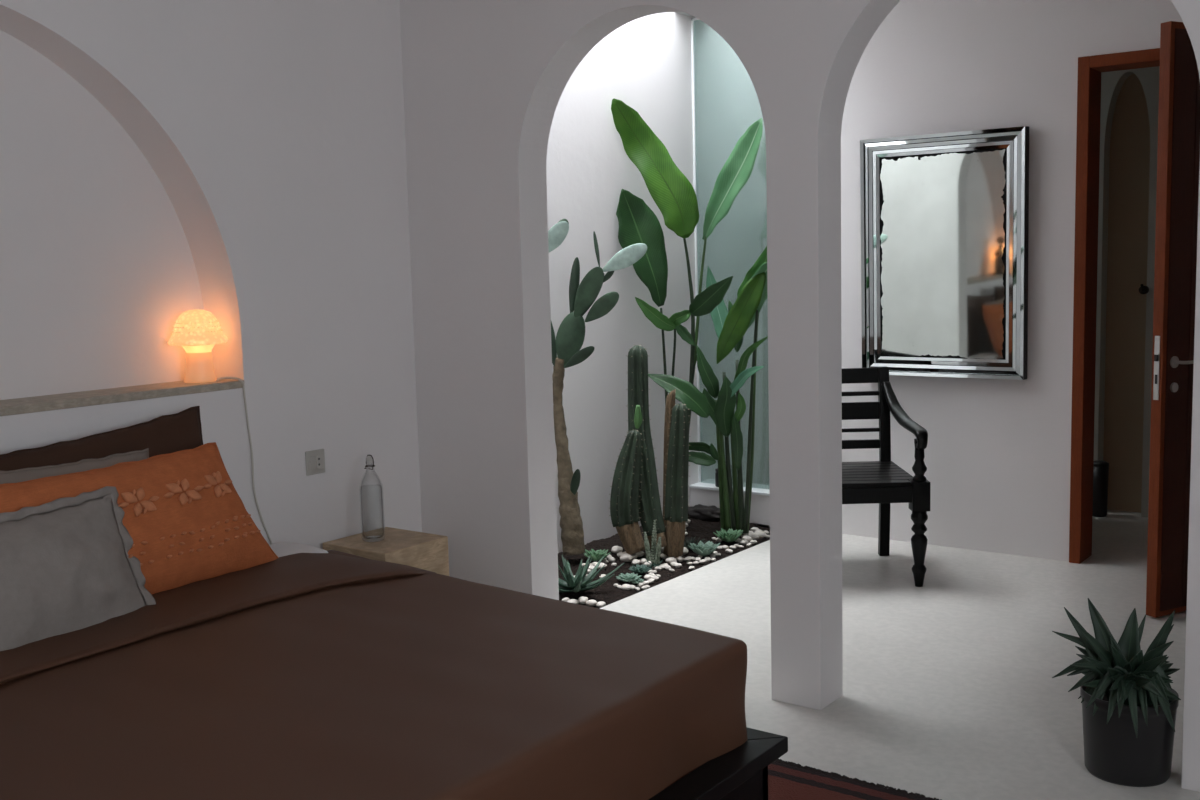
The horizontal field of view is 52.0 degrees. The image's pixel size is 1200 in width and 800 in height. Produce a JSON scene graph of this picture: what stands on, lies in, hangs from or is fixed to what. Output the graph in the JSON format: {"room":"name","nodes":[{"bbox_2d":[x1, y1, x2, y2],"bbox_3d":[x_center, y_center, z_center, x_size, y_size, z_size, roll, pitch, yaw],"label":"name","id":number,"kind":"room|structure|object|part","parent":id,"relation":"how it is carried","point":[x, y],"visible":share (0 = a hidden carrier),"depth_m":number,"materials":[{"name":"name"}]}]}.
{"room":"bedroom","nodes":[
{"label":"bedroom","id":0,"kind":"room"},
{"bbox_2d":[0,0,421,548],"bbox_3d":[-2.257,-0.196,2.812,0.190,2.690,4.900,3,8,36],"label":"wall","id":1,"kind":"structure","parent":0,"point":[273,131],"depth_m":4.21,"materials":[{"name":"paint"}]},
{"bbox_2d":[0,30,203,399],"bbox_3d":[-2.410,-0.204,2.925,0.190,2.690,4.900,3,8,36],"label":"wall niche","id":2,"kind":"object","parent":1,"relation":"in","point":[98,271],"depth_m":3.81,"materials":[{"name":"paint"}]},
{"bbox_2d":[0,378,243,415],"bbox_3d":[-1.854,0.046,3.372,0.194,0.026,1.987,3,8,36],"label":"trim","id":3,"kind":"structure","parent":1,"relation":"attached to","point":[16,406],"depth_m":3.75,"materials":[{"name":"stone"}]},
{"bbox_2d":[167,309,271,544],"bbox_3d":[-1.269,0.313,4.125,0.287,1.234,0.194,-1,6,3],"label":"mushroom lamp","id":4,"kind":"object","parent":3,"relation":"on","point":[197,331],"visible":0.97,"depth_m":4.04,"materials":[{"name":"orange glass"}]},
{"bbox_3d":[-1.326,-0.110,4.080,0.106,0.098,0.106,3,8,36],"label":"stem","id":5,"kind":"part","parent":4,"relation":"part of","materials":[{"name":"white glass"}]},
{"bbox_3d":[-1.179,0.419,4.161,0.173,1.011,0.034,-6,8,-37],"label":"cord","id":6,"kind":"part","parent":4,"relation":"part of","materials":[{"name":"beige plastic"}]},
{"bbox_2d":[305,449,324,475],"bbox_3d":[-1.008,0.220,4.362,0.010,0.086,0.084,3,8,36],"label":"wall socket","id":7,"kind":"object","parent":1,"relation":"attached to","point":[315,459],"visible":1,"depth_m":4.36,"materials":[{"name":"grey plastic"}]},
{"bbox_2d":[546,12,768,552],"bbox_3d":[0.135,-0.506,6.354,0.168,2.990,3.344,3,8,36],"label":"wall","id":8,"kind":"structure","parent":0,"point":[645,63],"depth_m":6.28,"materials":[{"name":"paint"}]},
{"bbox_2d":[400,0,1199,791],"bbox_3d":[1.059,-0.356,3.483,5.080,2.690,0.156,3,8,36],"label":"wall","id":9,"kind":"structure","parent":0,"point":[484,81],"depth_m":4.30,"materials":[{"name":"paint"}]},
{"bbox_2d":[599,509,1199,799],"bbox_3d":[0.683,1.111,3.107,5.100,0.120,8.600,3,8,36],"label":"floor","id":10,"kind":"structure","parent":0,"point":[950,691],"depth_m":4.31,"materials":[{"name":"white concrete"}]},
{"bbox_2d":[322,527,448,575],"bbox_3d":[-0.761,0.717,4.424,0.320,0.440,0.310,3,8,36],"label":"side table","id":11,"kind":"object","parent":10,"relation":"on","point":[426,551],"visible":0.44,"depth_m":4.35,"materials":[{"name":"wood"}]},
{"bbox_2d":[359,455,384,541],"bbox_3d":[-0.811,0.347,4.370,0.083,0.309,0.083,3,8,36],"label":"water bottle","id":12,"kind":"object","parent":11,"relation":"on","point":[369,458],"visible":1,"depth_m":4.37,"materials":[{"name":"clear glass"}]},
{"bbox_2d":[558,517,769,607],"bbox_3d":[0.123,0.761,5.760,0.678,0.077,2.158,3,8,36],"label":"soil","id":13,"kind":"object","parent":10,"relation":"on","point":[606,592],"visible":0.25,"depth_m":5.74,"materials":[{"name":"brown soil"}]},
{"bbox_2d":[567,599,578,603],"bbox_3d":[-0.113,0.846,5.149,0.050,0.024,0.040,-5,7,-28],"label":"pebble","id":14,"kind":"object","parent":13,"relation":"on","point":[574,601],"visible":0.63,"depth_m":5.14,"materials":[{"name":"white stone"}]},
{"bbox_2d":[578,596,587,603],"bbox_3d":[-0.072,0.838,5.154,0.042,0.027,0.050,-1,7,7],"label":"pebble","id":15,"kind":"object","parent":13,"relation":"on","point":[582,600],"visible":1,"depth_m":5.14,"materials":[{"name":"white stone"}]},
{"bbox_2d":[558,555,624,592],"bbox_3d":[-0.117,0.753,5.290,0.423,0.148,0.407,0,7,15],"label":"agave","id":16,"kind":"object","parent":13,"relation":"on","point":[578,583],"visible":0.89,"depth_m":5.28,"materials":[{"name":"green plant"}]},
{"bbox_2d":[586,600,597,605],"bbox_3d":[-0.034,0.846,5.135,0.050,0.026,0.040,2,7,27],"label":"pebble","id":17,"kind":"object","parent":13,"relation":"on","point":[589,602],"visible":1,"depth_m":5.12,"materials":[{"name":"white stone"}]},
{"bbox_2d":[584,549,609,560],"bbox_3d":[-0.020,0.721,5.709,0.139,0.057,0.134,3,8,36],"label":"rosette","id":18,"kind":"object","parent":13,"relation":"on","point":[596,556],"visible":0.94,"depth_m":5.69,"materials":[{"name":"green plant"}]},
{"bbox_2d":[548,219,646,554],"bbox_3d":[-0.018,-0.036,5.476,0.600,1.528,0.186,3,8,36],"label":"cactus","id":19,"kind":"object","parent":13,"relation":"on","point":[567,344],"visible":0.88,"depth_m":5.57,"materials":[{"name":"green plant"}]},
{"bbox_2d":[594,562,606,569],"bbox_3d":[0.003,0.760,5.630,0.052,0.032,0.052,-4,7,-23],"label":"pebble","id":20,"kind":"object","parent":13,"relation":"on","point":[601,563],"visible":0.65,"depth_m":5.62,"materials":[{"name":"white stone"}]},
{"bbox_2d":[596,601,605,606],"bbox_3d":[0.004,0.850,5.126,0.036,0.022,0.042,5,9,44],"label":"pebble","id":21,"kind":"object","parent":13,"relation":"on","point":[601,603],"visible":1,"depth_m":5.11,"materials":[{"name":"white stone"}]},
{"bbox_2d":[611,546,622,553],"bbox_3d":[0.081,0.713,5.871,0.055,0.038,0.068,-2,6,-3],"label":"pebble","id":22,"kind":"object","parent":13,"relation":"on","point":[615,549],"visible":0.97,"depth_m":5.85,"materials":[{"name":"white stone"}]},
{"bbox_2d":[621,584,630,589],"bbox_3d":[0.114,0.815,5.364,0.045,0.025,0.037,-1,6,3],"label":"pebble","id":23,"kind":"object","parent":13,"relation":"on","point":[624,586],"visible":1,"depth_m":5.35,"materials":[{"name":"white stone"}]},
{"bbox_2d":[608,405,644,554],"bbox_3d":[0.121,0.373,5.766,0.175,0.710,0.167,-1,6,2],"label":"cactus","id":24,"kind":"object","parent":13,"relation":"in","point":[624,508],"visible":1,"depth_m":5.73,"materials":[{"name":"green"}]},
{"bbox_3d":[0.119,0.369,5.765,0.139,0.454,0.157,3,8,36],"label":"ribbed stem","id":25,"kind":"part","parent":24,"relation":"part of","materials":[{"name":"green plant"}]},
{"bbox_2d":[620,553,634,561],"bbox_3d":[0.128,0.740,5.764,0.064,0.044,0.076,4,8,38],"label":"pebble","id":26,"kind":"object","parent":13,"relation":"on","point":[626,557],"visible":0.99,"depth_m":5.74,"materials":[{"name":"white stone"}]},
{"bbox_2d":[616,572,640,581],"bbox_3d":[0.124,0.786,5.445,0.107,0.031,0.120,3,8,36],"label":"rosette","id":27,"kind":"object","parent":13,"relation":"on","point":[627,577],"visible":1,"depth_m":5.43,"materials":[{"name":"green plant"}]},
{"bbox_2d":[632,559,639,564],"bbox_3d":[0.168,0.753,5.726,0.038,0.024,0.048,0,7,14],"label":"pebble","id":28,"kind":"object","parent":13,"relation":"on","point":[635,561],"visible":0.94,"depth_m":5.71,"materials":[{"name":"white stone"}]},
{"bbox_2d":[631,578,643,583],"bbox_3d":[0.165,0.796,5.433,0.070,0.024,0.068,3,8,36],"label":"rosette","id":29,"kind":"object","parent":13,"relation":"on","point":[638,580],"visible":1,"depth_m":5.42,"materials":[{"name":"green plant"}]},
{"bbox_2d":[629,564,650,573],"bbox_3d":[0.182,0.765,5.581,0.103,0.035,0.106,3,8,36],"label":"rosette","id":30,"kind":"object","parent":13,"relation":"on","point":[642,568],"visible":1,"depth_m":5.57,"materials":[{"name":"green plant"}]},
{"bbox_2d":[636,551,643,556],"bbox_3d":[0.177,0.730,5.845,0.067,0.034,0.057,0,7,9],"label":"pebble","id":31,"kind":"object","parent":13,"relation":"on","point":[639,554],"visible":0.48,"depth_m":5.82,"materials":[{"name":"grey stone"}]},
{"bbox_2d":[639,558,646,563],"bbox_3d":[0.202,0.752,5.751,0.047,0.025,0.037,5,9,44],"label":"pebble","id":32,"kind":"object","parent":13,"relation":"on","point":[643,560],"visible":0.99,"depth_m":5.74,"materials":[{"name":"white stone"}]},
{"bbox_2d":[626,345,666,549],"bbox_3d":[0.213,0.223,5.826,0.144,0.969,0.260,-5,7,-26],"label":"cactus","id":33,"kind":"object","parent":13,"relation":"on","point":[650,510],"visible":0.85,"depth_m":5.81,"materials":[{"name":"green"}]},
{"bbox_2d":[644,574,651,579],"bbox_3d":[0.215,0.794,5.522,0.039,0.023,0.044,1,7,21],"label":"pebble","id":34,"kind":"object","parent":13,"relation":"on","point":[647,576],"visible":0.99,"depth_m":5.51,"materials":[{"name":"white stone"}]},
{"bbox_2d":[644,520,661,567],"bbox_3d":[0.243,0.663,5.700,0.086,0.224,0.094,0,7,9],"label":"succulent","id":35,"kind":"object","parent":13,"relation":"on","point":[650,555],"visible":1,"depth_m":5.69,"materials":[{"name":"green plant"}]},
{"bbox_3d":[0.222,0.690,5.721,0.040,0.155,0.024,3,8,36],"label":"scaly stem","id":36,"kind":"part","parent":35,"relation":"part of","materials":[{"name":"green plant"}]},
{"bbox_3d":[0.248,0.659,5.697,0.033,0.216,0.024,3,8,36],"label":"scaly stem","id":37,"kind":"part","parent":35,"relation":"part of","materials":[{"name":"green plant"}]},
{"bbox_3d":[0.268,0.697,5.687,0.036,0.136,0.024,3,8,36],"label":"scaly stem","id":38,"kind":"part","parent":35,"relation":"part of","materials":[{"name":"green plant"}]},
{"bbox_2d":[660,553,668,558],"bbox_3d":[0.308,0.744,5.867,0.046,0.026,0.041,5,9,43],"label":"pebble","id":39,"kind":"object","parent":13,"relation":"on","point":[662,555],"visible":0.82,"depth_m":5.85,"materials":[{"name":"grey stone"}]},
{"bbox_2d":[663,389,675,532],"bbox_3d":[0.331,0.339,5.935,0.084,0.790,0.052,2,7,24],"label":"stem","id":40,"kind":"object","parent":13,"relation":"on","point":[670,400],"visible":0.46,"depth_m":5.89,"materials":[{"name":"brown plant"}]},
{"bbox_2d":[665,557,676,562],"bbox_3d":[0.335,0.757,5.800,0.056,0.033,0.048,-2,6,-3],"label":"pebble","id":41,"kind":"object","parent":13,"relation":"on","point":[669,559],"visible":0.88,"depth_m":5.79,"materials":[{"name":"white stone"}]},
{"bbox_2d":[663,403,689,556],"bbox_3d":[0.358,0.377,5.799,0.135,0.725,0.145,3,8,36],"label":"cactus","id":42,"kind":"object","parent":13,"relation":"on","point":[676,516],"visible":1,"depth_m":5.77,"materials":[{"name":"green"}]},
{"bbox_2d":[674,563,681,567],"bbox_3d":[0.362,0.767,5.713,0.038,0.023,0.030,-2,6,-4],"label":"pebble","id":43,"kind":"object","parent":13,"relation":"on","point":[678,565],"visible":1,"depth_m":5.70,"materials":[{"name":"white stone"}]},
{"bbox_2d":[676,556,683,561],"bbox_3d":[0.377,0.752,5.820,0.039,0.028,0.047,1,7,21],"label":"pebble","id":44,"kind":"object","parent":13,"relation":"on","point":[680,559],"visible":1,"depth_m":5.80,"materials":[{"name":"white stone"}]},
{"bbox_2d":[683,547,687,554],"bbox_3d":[0.399,0.729,5.940,0.050,0.035,0.059,2,7,27],"label":"pebble","id":45,"kind":"object","parent":13,"relation":"on","point":[685,550],"visible":0.49,"depth_m":5.92,"materials":[{"name":"white stone"}]},
{"bbox_2d":[611,98,762,429],"bbox_3d":[0.467,-0.349,6.127,0.616,2.259,0.508,3,8,36],"label":"leafy plant","id":46,"kind":"object","parent":13,"relation":"on","point":[669,188],"visible":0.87,"depth_m":6.13,"materials":[{"name":"green plant"}]},
{"bbox_3d":[0.342,0.129,6.297,0.051,1.200,0.027,-2,7,-7],"label":"stem","id":47,"kind":"part","parent":46,"relation":"part of","materials":[{"name":"green plant"}]},
{"bbox_3d":[0.368,0.161,6.223,0.051,1.120,0.033,3,8,36],"label":"stem","id":48,"kind":"part","parent":46,"relation":"part of","materials":[{"name":"green plant"}]},
{"bbox_3d":[0.424,-0.034,6.299,0.142,1.597,0.038,2,7,26],"label":"stem","id":49,"kind":"part","parent":46,"relation":"part of","materials":[{"name":"green plant"}]},
{"bbox_3d":[0.469,-0.047,6.394,0.146,1.594,0.150,3,8,36],"label":"stem","id":50,"kind":"part","parent":46,"relation":"part of","materials":[{"name":"green plant"}]},
{"bbox_2d":[684,536,706,548],"bbox_3d":[0.429,0.695,6.002,0.180,0.054,0.172,-3,7,-10],"label":"spiky plant","id":51,"kind":"object","parent":13,"relation":"on","point":[687,543],"visible":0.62,"depth_m":6.00,"materials":[{"name":"green plant"}]},
{"bbox_2d":[688,504,719,520],"bbox_3d":[0.555,0.610,6.630,0.263,0.102,0.162,3,8,36],"label":"rock","id":52,"kind":"object","parent":13,"relation":"on","point":[701,512],"visible":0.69,"depth_m":6.57,"materials":[{"name":"grey stone"}]},
{"bbox_2d":[688,541,719,555],"bbox_3d":[0.498,0.715,5.884,0.150,0.067,0.141,0,7,13],"label":"succulent","id":53,"kind":"object","parent":13,"relation":"on","point":[702,549],"visible":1,"depth_m":5.86,"materials":[{"name":"green plant"}]},
{"bbox_2d":[713,528,742,542],"bbox_3d":[0.641,0.682,6.153,0.152,0.065,0.136,-1,6,4],"label":"rosette","id":54,"kind":"object","parent":13,"relation":"on","point":[730,535],"visible":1,"depth_m":6.13,"materials":[{"name":"green plant"}]},
{"bbox_2d":[689,246,767,533],"bbox_3d":[0.671,-0.046,6.178,0.600,1.488,0.318,3,8,36],"label":"leafy plant","id":55,"kind":"object","parent":13,"relation":"on","point":[730,325],"visible":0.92,"depth_m":6.18,"materials":[{"name":"green plant"}]},
{"bbox_3d":[0.621,0.341,6.330,0.061,0.686,0.033,3,8,36],"label":"stem","id":56,"kind":"part","parent":55,"relation":"part of","materials":[{"name":"green plant"}]},
{"bbox_3d":[0.638,0.319,6.277,0.066,0.721,0.033,3,8,36],"label":"stem","id":57,"kind":"part","parent":55,"relation":"part of","materials":[{"name":"green plant"}]},
{"bbox_3d":[0.660,0.269,6.291,0.065,0.826,0.033,3,8,36],"label":"stem","id":58,"kind":"part","parent":55,"relation":"part of","materials":[{"name":"green plant"}]},
{"bbox_3d":[0.691,0.341,6.315,0.062,0.684,0.033,3,8,36],"label":"stem","id":59,"kind":"part","parent":55,"relation":"part of","materials":[{"name":"green plant"}]},
{"bbox_3d":[0.708,0.236,6.214,0.041,0.877,0.033,3,8,36],"label":"stem","id":60,"kind":"part","parent":55,"relation":"part of","materials":[{"name":"green plant"}]},
{"bbox_3d":[0.751,0.115,6.164,0.090,1.129,0.029,1,7,17],"label":"stem","id":61,"kind":"part","parent":55,"relation":"part of","materials":[{"name":"green plant"}]},
{"bbox_3d":[0.771,0.067,6.205,0.092,1.237,0.042,-1,6,6],"label":"stem","id":62,"kind":"part","parent":55,"relation":"part of","materials":[{"name":"green plant"}]},
{"bbox_2d":[738,539,747,544],"bbox_3d":[0.716,0.711,6.163,0.050,0.026,0.042,-2,6,-5],"label":"pebble","id":63,"kind":"object","parent":13,"relation":"on","point":[743,541],"visible":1,"depth_m":6.15,"materials":[{"name":"white stone"}]},
{"bbox_2d":[742,536,752,541],"bbox_3d":[0.741,0.699,6.207,0.050,0.030,0.042,-4,7,-19],"label":"pebble","id":64,"kind":"object","parent":13,"relation":"on","point":[747,538],"visible":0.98,"depth_m":6.19,"materials":[{"name":"white stone"}]},
{"bbox_2d":[748,533,758,538],"bbox_3d":[0.781,0.698,6.293,0.061,0.038,0.051,-3,7,-10],"label":"pebble","id":65,"kind":"object","parent":13,"relation":"on","point":[752,535],"visible":0.76,"depth_m":6.28,"materials":[{"name":"white stone"}]},
{"bbox_2d":[754,531,766,537],"bbox_3d":[0.822,0.693,6.327,0.062,0.037,0.049,-3,7,-17],"label":"pebble","id":66,"kind":"object","parent":13,"relation":"on","point":[760,534],"visible":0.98,"depth_m":6.31,"materials":[{"name":"white stone"}]},
{"bbox_2d":[648,727,787,799],"bbox_3d":[-0.919,0.986,2.794,2.030,0.280,1.858,3,8,36],"label":"bed","id":67,"kind":"object","parent":10,"relation":"on","point":[741,773],"visible":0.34,"depth_m":2.78,"materials":[{"name":"black wood"}]},
{"bbox_2d":[269,542,327,556],"bbox_3d":[-0.941,0.762,2.835,1.925,0.361,1.823,3,8,36],"label":"mattress","id":68,"kind":"object","parent":67,"relation":"on","point":[280,549],"visible":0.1,"depth_m":3.86,"materials":[{"name":"white fabric"}]},
{"bbox_2d":[0,448,148,483],"bbox_3d":[-1.462,0.376,3.342,0.136,0.431,0.604,4,8,40],"label":"bed pillow","id":69,"kind":"object","parent":68,"relation":"on","point":[26,474],"visible":0.05,"depth_m":3.37,"materials":[{"name":"grey fabric"}]},
{"bbox_2d":[0,406,202,470],"bbox_3d":[-1.439,0.338,3.569,0.178,0.564,0.824,4,9,41],"label":"bed pillow","id":70,"kind":"object","parent":68,"relation":"on","point":[165,434],"visible":0.2,"depth_m":3.60,"materials":[{"name":"brown fabric"}]},
{"bbox_2d":[0,550,746,799],"bbox_3d":[-0.807,0.747,2.675,1.597,0.321,2.008,3,8,36],"label":"bedspread","id":71,"kind":"object","parent":68,"relation":"on","point":[332,675],"visible":0.94,"depth_m":2.63,"materials":[{"name":"brown fabric"}]},
{"bbox_2d":[0,486,155,650],"bbox_3d":[-1.387,0.462,3.011,0.224,0.407,0.613,3,8,32],"label":"cushion","id":72,"kind":"object","parent":71,"relation":"on","point":[66,566],"visible":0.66,"depth_m":3.02,"materials":[{"name":"grey fabric"}]},
{"bbox_2d":[0,442,277,594],"bbox_3d":[-1.290,0.365,3.374,0.262,0.393,0.929,3,8,33],"label":"cushion","id":73,"kind":"object","parent":71,"relation":"on","point":[186,520],"visible":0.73,"depth_m":3.41,"materials":[{"name":"orange fabric"}]},
{"bbox_3d":[-0.392,0.838,3.494,2.029,0.170,0.085,3,8,36],"label":"rail","id":74,"kind":"part","parent":67,"relation":"part of","materials":[{"name":"black wood"}]},
{"bbox_2d":[768,759,940,799],"bbox_3d":[-0.120,1.177,2.114,2.310,0.011,2.927,3,8,36],"label":"rug","id":75,"kind":"object","parent":10,"relation":"on","point":[788,780],"visible":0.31,"depth_m":3.26,"materials":[{"name":"red fabric"}]},
{"bbox_2d":[842,366,929,586],"bbox_3d":[1.105,0.327,5.458,0.564,0.888,0.652,-1,6,1],"label":"armchair","id":76,"kind":"object","parent":10,"relation":"on","point":[883,482],"visible":0.45,"depth_m":5.42,"materials":[{"name":"black wood"}]},
{"bbox_3d":[1.323,0.289,5.736,0.046,0.888,0.087,-1,6,1],"label":"leg","id":77,"kind":"part","parent":76,"relation":"part of","materials":[{"name":"black wood"}]},
{"bbox_3d":[1.341,0.060,5.402,0.065,0.232,0.607,-2,6,-1],"label":"armrest","id":78,"kind":"part","parent":76,"relation":"part of","materials":[{"name":"black wood"}]},
{"bbox_3d":[1.352,0.566,5.215,0.074,0.454,0.074,-1,6,1],"label":"leg","id":79,"kind":"part","parent":76,"relation":"part of","materials":[{"name":"black wood"}]},
{"bbox_2d":[1092,460,1108,516],"bbox_3d":[2.640,0.467,6.513,0.094,0.294,0.094,3,8,36],"label":"waste bin","id":80,"kind":"object","parent":10,"relation":"on","point":[1100,468],"visible":0.8,"depth_m":6.48,"materials":[{"name":"black plastic"}]},
{"bbox_3d":[2.636,0.333,6.498,0.094,0.024,0.094,3,8,36],"label":"lid","id":81,"kind":"part","parent":80,"relation":"part of","materials":[{"name":"black plastic"}]},
{"bbox_2d":[1052,598,1180,786],"bbox_3d":[1.389,0.771,3.324,0.322,0.471,0.367,2,7,25],"label":"potted plant","id":82,"kind":"object","parent":10,"relation":"on","point":[1129,702],"visible":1,"depth_m":3.24,"materials":[{"name":"green plant"}]},
{"bbox_3d":[1.425,0.893,3.324,0.243,0.226,0.243,3,8,36],"label":"pot","id":83,"kind":"part","parent":82,"relation":"part of","materials":[{"name":"black plastic"}]},
{"bbox_2d":[690,0,1182,561],"bbox_3d":[2.487,-0.440,5.262,4.912,2.985,0.160,3,8,36],"label":"wall","id":84,"kind":"structure","parent":0,"point":[997,459],"depth_m":5.66,"materials":[{"name":"paint"}]},
{"bbox_2d":[689,18,769,495],"bbox_3d":[0.829,-0.758,6.429,0.832,2.522,0.123,3,8,36],"label":"window","id":85,"kind":"structure","parent":84,"relation":"in","point":[700,485],"depth_m":6.66,"materials":[{"name":"white metal"}]},
{"bbox_2d":[715,468,718,486],"bbox_3d":[0.663,0.421,6.700,0.074,0.098,0.074,3,8,36],"label":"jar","id":86,"kind":"object","parent":85,"relation":"on","point":[716,469],"visible":0.25,"depth_m":6.68,"materials":[{"name":"black glass"}]},
{"bbox_3d":[0.853,0.489,6.560,0.832,0.014,0.098,3,8,36],"label":"sill","id":87,"kind":"part","parent":85,"relation":"part of","materials":[{"name":"white paint"}]},
{"bbox_2d":[860,126,1028,379],"bbox_3d":[1.593,-0.670,5.746,0.784,1.127,0.057,3,9,36],"label":"wall mirror","id":88,"kind":"object","parent":84,"relation":"attached to","point":[945,216],"visible":0.92,"depth_m":5.72,"materials":[{"name":"silver metal"}]},
{"bbox_3d":[1.590,-0.669,5.742,0.607,0.950,0.003,3,9,36],"label":"antique glass","id":89,"kind":"part","parent":88,"relation":"part of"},
{"bbox_2d":[1069,21,1199,617],"bbox_3d":[2.291,-0.323,4.965,0.893,2.230,0.912,3,8,36],"label":"door","id":90,"kind":"structure","parent":84,"relation":"in","point":[1178,152],"depth_m":4.65,"materials":[{"name":"brown wood"}]},
{"bbox_3d":[2.506,-0.361,5.252,0.893,2.230,0.190,3,8,36],"label":"frame","id":91,"kind":"part","parent":90,"relation":"part of","materials":[{"name":"brown wood"}]},
{"bbox_3d":[2.076,-0.119,4.591,0.003,0.240,0.022,-5,7,-27],"label":"lock plate","id":92,"kind":"part","parent":90,"relation":"part of","materials":[{"name":"silver metal"}]},
{"bbox_3d":[2.196,-0.143,4.595,0.142,0.044,0.056,-5,7,-27],"label":"handle","id":93,"kind":"part","parent":90,"relation":"part of","materials":[{"name":"silver metal"}]},
{"bbox_2d":[1103,74,1149,512],"bbox_3d":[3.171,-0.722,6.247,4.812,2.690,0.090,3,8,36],"label":"door","id":94,"kind":"structure","parent":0,"point":[1129,165],"depth_m":6.50,"materials":[{"name":"brown wood"}]},
{"bbox_2d":[1094,66,1159,516],"bbox_3d":[3.111,-0.712,6.167,4.812,2.690,0.110,3,8,36],"label":"wall","id":95,"kind":"structure","parent":0,"point":[1112,82],"depth_m":6.40,"materials":[{"name":"paint"}]},
{"bbox_2d":[1139,284,1148,293],"bbox_3d":[2.787,-0.569,6.318,0.044,0.054,0.067,3,8,36],"label":"shower valve","id":96,"kind":"object","parent":95,"relation":"attached to","point":[1143,289],"visible":1,"depth_m":6.32,"materials":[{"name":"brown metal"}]}
]}

